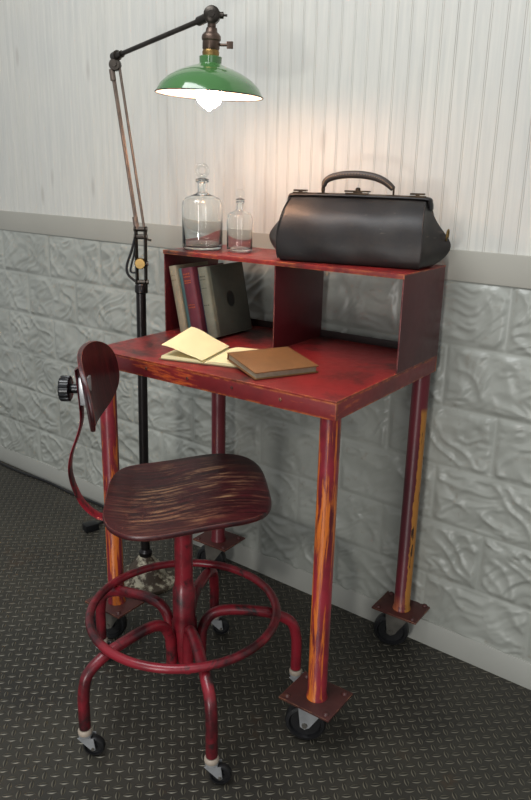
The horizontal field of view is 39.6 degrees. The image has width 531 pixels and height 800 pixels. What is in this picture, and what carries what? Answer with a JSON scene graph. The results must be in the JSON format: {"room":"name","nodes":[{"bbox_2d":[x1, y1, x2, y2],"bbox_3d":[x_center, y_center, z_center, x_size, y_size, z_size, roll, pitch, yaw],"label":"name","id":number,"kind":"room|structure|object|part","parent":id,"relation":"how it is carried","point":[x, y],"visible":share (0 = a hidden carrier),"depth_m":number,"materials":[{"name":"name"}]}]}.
{"room":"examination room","nodes":[
{"label":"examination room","id":0,"kind":"room"},
{"bbox_2d":[0,0,530,662],"bbox_3d":[-0.021,-0.689,1.969,4.027,2.432,0.015,14,22,36],"label":"wall","id":1,"kind":"structure","parent":0,"point":[432,98],"depth_m":1.95,"materials":[{"name":"white paint"}]},
{"bbox_2d":[0,461,530,799],"bbox_3d":[-0.709,1.169,0.304,5.600,0.020,4.200,14,22,36],"label":"floor","id":2,"kind":"structure","parent":0,"point":[420,721],"depth_m":1.75,"materials":[{"name":"black metal"}]},
{"bbox_2d":[0,462,103,532],"bbox_3d":[-1.024,0.285,3.042,0.160,0.027,1.328,-15,24,-43],"label":"power cord","id":3,"kind":"object","parent":2,"relation":"on","point":[90,526],"visible":0.73,"depth_m":2.77,"materials":[{"name":"black rubber"}]},
{"bbox_2d":[57,341,303,784],"bbox_3d":[-0.197,0.305,1.644,0.536,0.852,0.545,14,22,36],"label":"stool","id":4,"kind":"object","parent":2,"relation":"on","point":[178,499],"visible":0.97,"depth_m":1.61,"materials":[{"name":"red metal"}]},
{"bbox_3d":[-0.416,-0.024,1.539,0.022,0.055,0.055,1,17,0],"label":"adjusting knob","id":5,"kind":"part","parent":4,"relation":"part of","materials":[{"name":"black plastic"}]},
{"bbox_3d":[-0.397,-0.024,1.539,0.020,0.020,0.020,1,17,0],"label":"knob stem","id":6,"kind":"part","parent":4,"relation":"part of","materials":[{"name":"black plastic"}]},
{"bbox_3d":[-0.359,-0.033,1.557,0.054,0.165,0.264,1,17,0],"label":"backrest","id":7,"kind":"part","parent":4,"relation":"part of","materials":[{"name":"brown wood"}]},
{"bbox_3d":[-0.300,0.590,1.623,0.252,0.182,0.025,-14,23,-41],"label":"leg","id":8,"kind":"part","parent":4,"relation":"part of","materials":[{"name":"red metal"}]},
{"bbox_3d":[-0.318,0.536,1.796,0.252,0.182,0.025,11,20,29],"label":"leg","id":9,"kind":"part","parent":4,"relation":"part of","materials":[{"name":"red metal"}]},
{"bbox_3d":[-0.171,0.205,1.619,0.356,0.041,0.386,-1,17,-7],"label":"seat","id":10,"kind":"part","parent":4,"relation":"part of","materials":[{"name":"brown wood"}]},
{"bbox_3d":[-0.142,0.606,1.584,0.025,0.182,0.252,-4,18,-17],"label":"leg","id":11,"kind":"part","parent":4,"relation":"part of","materials":[{"name":"red metal"}]},
{"bbox_3d":[-0.159,0.518,1.863,0.025,0.183,0.253,5,18,10],"label":"leg","id":12,"kind":"part","parent":4,"relation":"part of","materials":[{"name":"red metal"}]},
{"bbox_3d":[-0.038,0.560,1.739,0.253,0.183,0.025,-1,17,-7],"label":"leg","id":13,"kind":"part","parent":4,"relation":"part of","materials":[{"name":"red metal"}]},
{"bbox_2d":[109,5,263,594],"bbox_3d":[-0.228,-0.136,1.909,0.236,1.538,0.565,-10,21,-33],"label":"floor lamp","id":14,"kind":"object","parent":2,"relation":"on","point":[209,82],"visible":0.98,"depth_m":1.85,"materials":[{"name":"metal"}]},
{"bbox_3d":[-0.365,-0.646,1.916,0.083,0.394,0.015,12,20,30],"label":"arm rod","id":15,"kind":"part","parent":14,"relation":"part of","materials":[{"name":"brown metal"}]},
{"bbox_3d":[-0.347,-0.654,1.914,0.076,0.410,0.007,11,20,29],"label":"arm rod","id":16,"kind":"part","parent":14,"relation":"part of","materials":[{"name":"brown metal"}]},
{"bbox_3d":[-0.252,-0.840,1.717,0.018,0.060,0.398,-13,22,-39],"label":"arm","id":17,"kind":"part","parent":14,"relation":"part of","materials":[{"name":"metal"}]},
{"bbox_3d":[-0.121,-0.698,1.593,0.233,0.082,0.233,14,22,36],"label":"lamp shade","id":18,"kind":"part","parent":14,"relation":"part of","materials":[{"name":"green metal"}]},
{"bbox_3d":[-0.122,-0.673,1.600,0.057,0.089,0.057,14,22,36],"label":"light bulb","id":19,"kind":"part","parent":14,"relation":"part of","materials":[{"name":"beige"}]},
{"bbox_2d":[202,23,220,49],"bbox_3d":[-0.115,-0.775,1.569,0.041,0.060,0.041,14,22,36],"label":"socket","id":20,"kind":"object","parent":14,"relation":"attached to","point":[211,38],"depth_m":1.56,"materials":[{"name":"brown metal"}]},
{"bbox_2d":[85,245,445,739],"bbox_3d":[-0.009,0.165,1.844,0.747,1.012,0.540,13,21,33],"label":"desk","id":21,"kind":"object","parent":2,"relation":"on","point":[355,372],"visible":0.83,"depth_m":1.69,"materials":[{"name":"red wood"}]},
{"bbox_3d":[-0.387,0.207,1.856,0.047,0.680,0.047,13,21,33],"label":"leg","id":22,"kind":"part","parent":21,"relation":"part of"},
{"bbox_3d":[-0.395,0.533,1.961,0.126,0.005,0.108,13,21,33],"label":"mounting plate","id":23,"kind":"part","parent":21,"relation":"part of","materials":[{"name":"red metal"}]},
{"bbox_2d":[169,261,207,331],"bbox_3d":[-0.191,-0.276,1.961,0.062,0.173,0.133,13,21,33],"label":"book","id":24,"kind":"object","parent":21,"relation":"on","point":[174,272],"visible":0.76,"depth_m":1.91,"materials":[{"name":"paper"}]},
{"bbox_3d":[-0.198,-0.307,2.004,0.003,0.209,0.219,13,21,33],"label":"panel","id":25,"kind":"part","parent":21,"relation":"part of","materials":[{"name":"red wood"}]},
{"bbox_2d":[178,264,208,327],"bbox_3d":[-0.170,-0.270,1.954,0.050,0.167,0.128,13,21,33],"label":"book","id":26,"kind":"object","parent":21,"relation":"on","point":[179,269],"visible":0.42,"depth_m":1.90,"materials":[{"name":"fabric"}]},
{"bbox_2d":[181,263,222,332],"bbox_3d":[-0.152,-0.266,1.933,0.072,0.174,0.133,13,21,33],"label":"book","id":27,"kind":"object","parent":21,"relation":"on","point":[190,274],"visible":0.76,"depth_m":1.88,"materials":[{"name":"fabric"}]},
{"bbox_2d":[182,163,222,250],"bbox_3d":[-0.161,-0.494,1.886,0.104,0.212,0.104,14,22,36],"label":"glass bottle","id":28,"kind":"object","parent":21,"relation":"on","point":[202,212],"visible":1,"depth_m":1.86,"materials":[{"name":"clear glass"}]},
{"bbox_2d":[198,274,207,333],"bbox_3d":[-0.121,-0.255,1.926,0.049,0.158,0.121,13,21,33],"label":"book","id":29,"kind":"object","parent":21,"relation":"on","point":[198,274],"visible":0.18,"depth_m":1.88,"materials":[{"name":"paper"}]},
{"bbox_2d":[159,327,256,368],"bbox_3d":[-0.110,-0.122,1.688,0.216,0.046,0.162,7,18,19],"label":"open book","id":30,"kind":"object","parent":21,"relation":"on","point":[193,345],"visible":0.82,"depth_m":1.68,"materials":[{"name":"beige paper"}]},
{"bbox_3d":[-0.139,0.108,2.192,0.047,0.680,0.047,13,21,33],"label":"leg","id":31,"kind":"part","parent":21,"relation":"part of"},
{"bbox_3d":[-0.145,0.433,2.301,0.126,0.005,0.104,13,21,33],"label":"mounting plate","id":32,"kind":"part","parent":21,"relation":"part of","materials":[{"name":"red metal"}]},
{"bbox_2d":[198,262,251,337],"bbox_3d":[-0.105,-0.260,1.906,0.066,0.180,0.151,13,21,33],"label":"book","id":33,"kind":"object","parent":21,"relation":"on","point":[223,287],"visible":0.87,"depth_m":1.88,"materials":[{"name":"fabric"}]},
{"bbox_2d":[227,189,252,252],"bbox_3d":[-0.064,-0.449,1.851,0.065,0.152,0.065,14,22,36],"label":"glass bottle","id":34,"kind":"object","parent":21,"relation":"on","point":[239,221],"visible":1,"depth_m":1.83,"materials":[{"name":"clear glass"}]},
{"bbox_2d":[227,347,318,379],"bbox_3d":[0.014,-0.081,1.597,0.152,0.028,0.139,-8,19,-27],"label":"closed book","id":35,"kind":"object","parent":21,"relation":"on","point":[267,363],"visible":1,"depth_m":1.57,"materials":[{"name":"brown fabric"}]},
{"bbox_2d":[163,245,445,279],"bbox_3d":[0.076,-0.342,1.790,0.672,0.010,0.222,13,21,33],"label":"shelf","id":36,"kind":"object","parent":21,"relation":"attached to","point":[264,256],"depth_m":1.68,"materials":[{"name":"red wood"}]},
{"bbox_3d":[0.111,0.650,1.622,0.126,0.005,0.108,13,21,33],"label":"mounting plate","id":37,"kind":"part","parent":21,"relation":"part of","materials":[{"name":"red metal"}]},
{"bbox_3d":[0.120,0.324,1.517,0.047,0.680,0.047,13,21,33],"label":"leg","id":38,"kind":"part","parent":21,"relation":"part of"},
{"bbox_2d":[269,171,450,269],"bbox_3d":[0.208,-0.415,1.676,0.433,0.202,0.152,9,19,22],"label":"bag","id":39,"kind":"object","parent":21,"relation":"on","point":[358,228],"visible":1,"depth_m":1.62,"materials":[{"name":"black leather"}]},
{"bbox_3d":[0.207,-0.491,1.651,0.171,0.041,0.017,9,19,22],"label":"handle","id":40,"kind":"part","parent":39,"relation":"part of","materials":[{"name":"brown leather"}]},
{"bbox_3d":[0.208,-0.450,1.665,0.342,0.029,0.021,9,19,22],"label":"frame","id":41,"kind":"part","parent":39,"relation":"part of","materials":[{"name":"black metal"}]},
{"bbox_3d":[0.362,0.550,1.963,0.126,0.005,0.104,13,21,33],"label":"mounting plate","id":42,"kind":"part","parent":21,"relation":"part of","materials":[{"name":"red metal"}]},
{"bbox_3d":[0.367,0.225,1.853,0.047,0.680,0.047,13,21,33],"label":"leg","id":43,"kind":"part","parent":21,"relation":"part of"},
{"bbox_3d":[0.346,-0.181,1.640,0.003,0.209,0.219,13,21,33],"label":"panel","id":44,"kind":"part","parent":21,"relation":"part of","materials":[{"name":"red wood"}]},
{"bbox_3d":[0.024,-0.659,2.022,4.000,2.520,0.097,14,22,36],"label":"wall","id":45,"kind":"structure","parent":0,"visible":0},
{"bbox_2d":[0,445,530,689],"bbox_3d":[-0.036,0.503,2.338,4.000,0.072,0.016,14,22,36],"label":"baseboard","id":46,"kind":"structure","parent":45,"relation":"attached to","point":[516,670],"depth_m":2.12,"materials":[{"name":"grey paint"}]},
{"bbox_2d":[0,210,530,288],"bbox_3d":[-0.015,-0.428,2.049,4.000,0.069,0.015,14,22,36],"label":"trim","id":47,"kind":"structure","parent":45,"relation":"attached to","point":[509,270],"depth_m":2.24,"materials":[{"name":"grey paint"}]}
]}

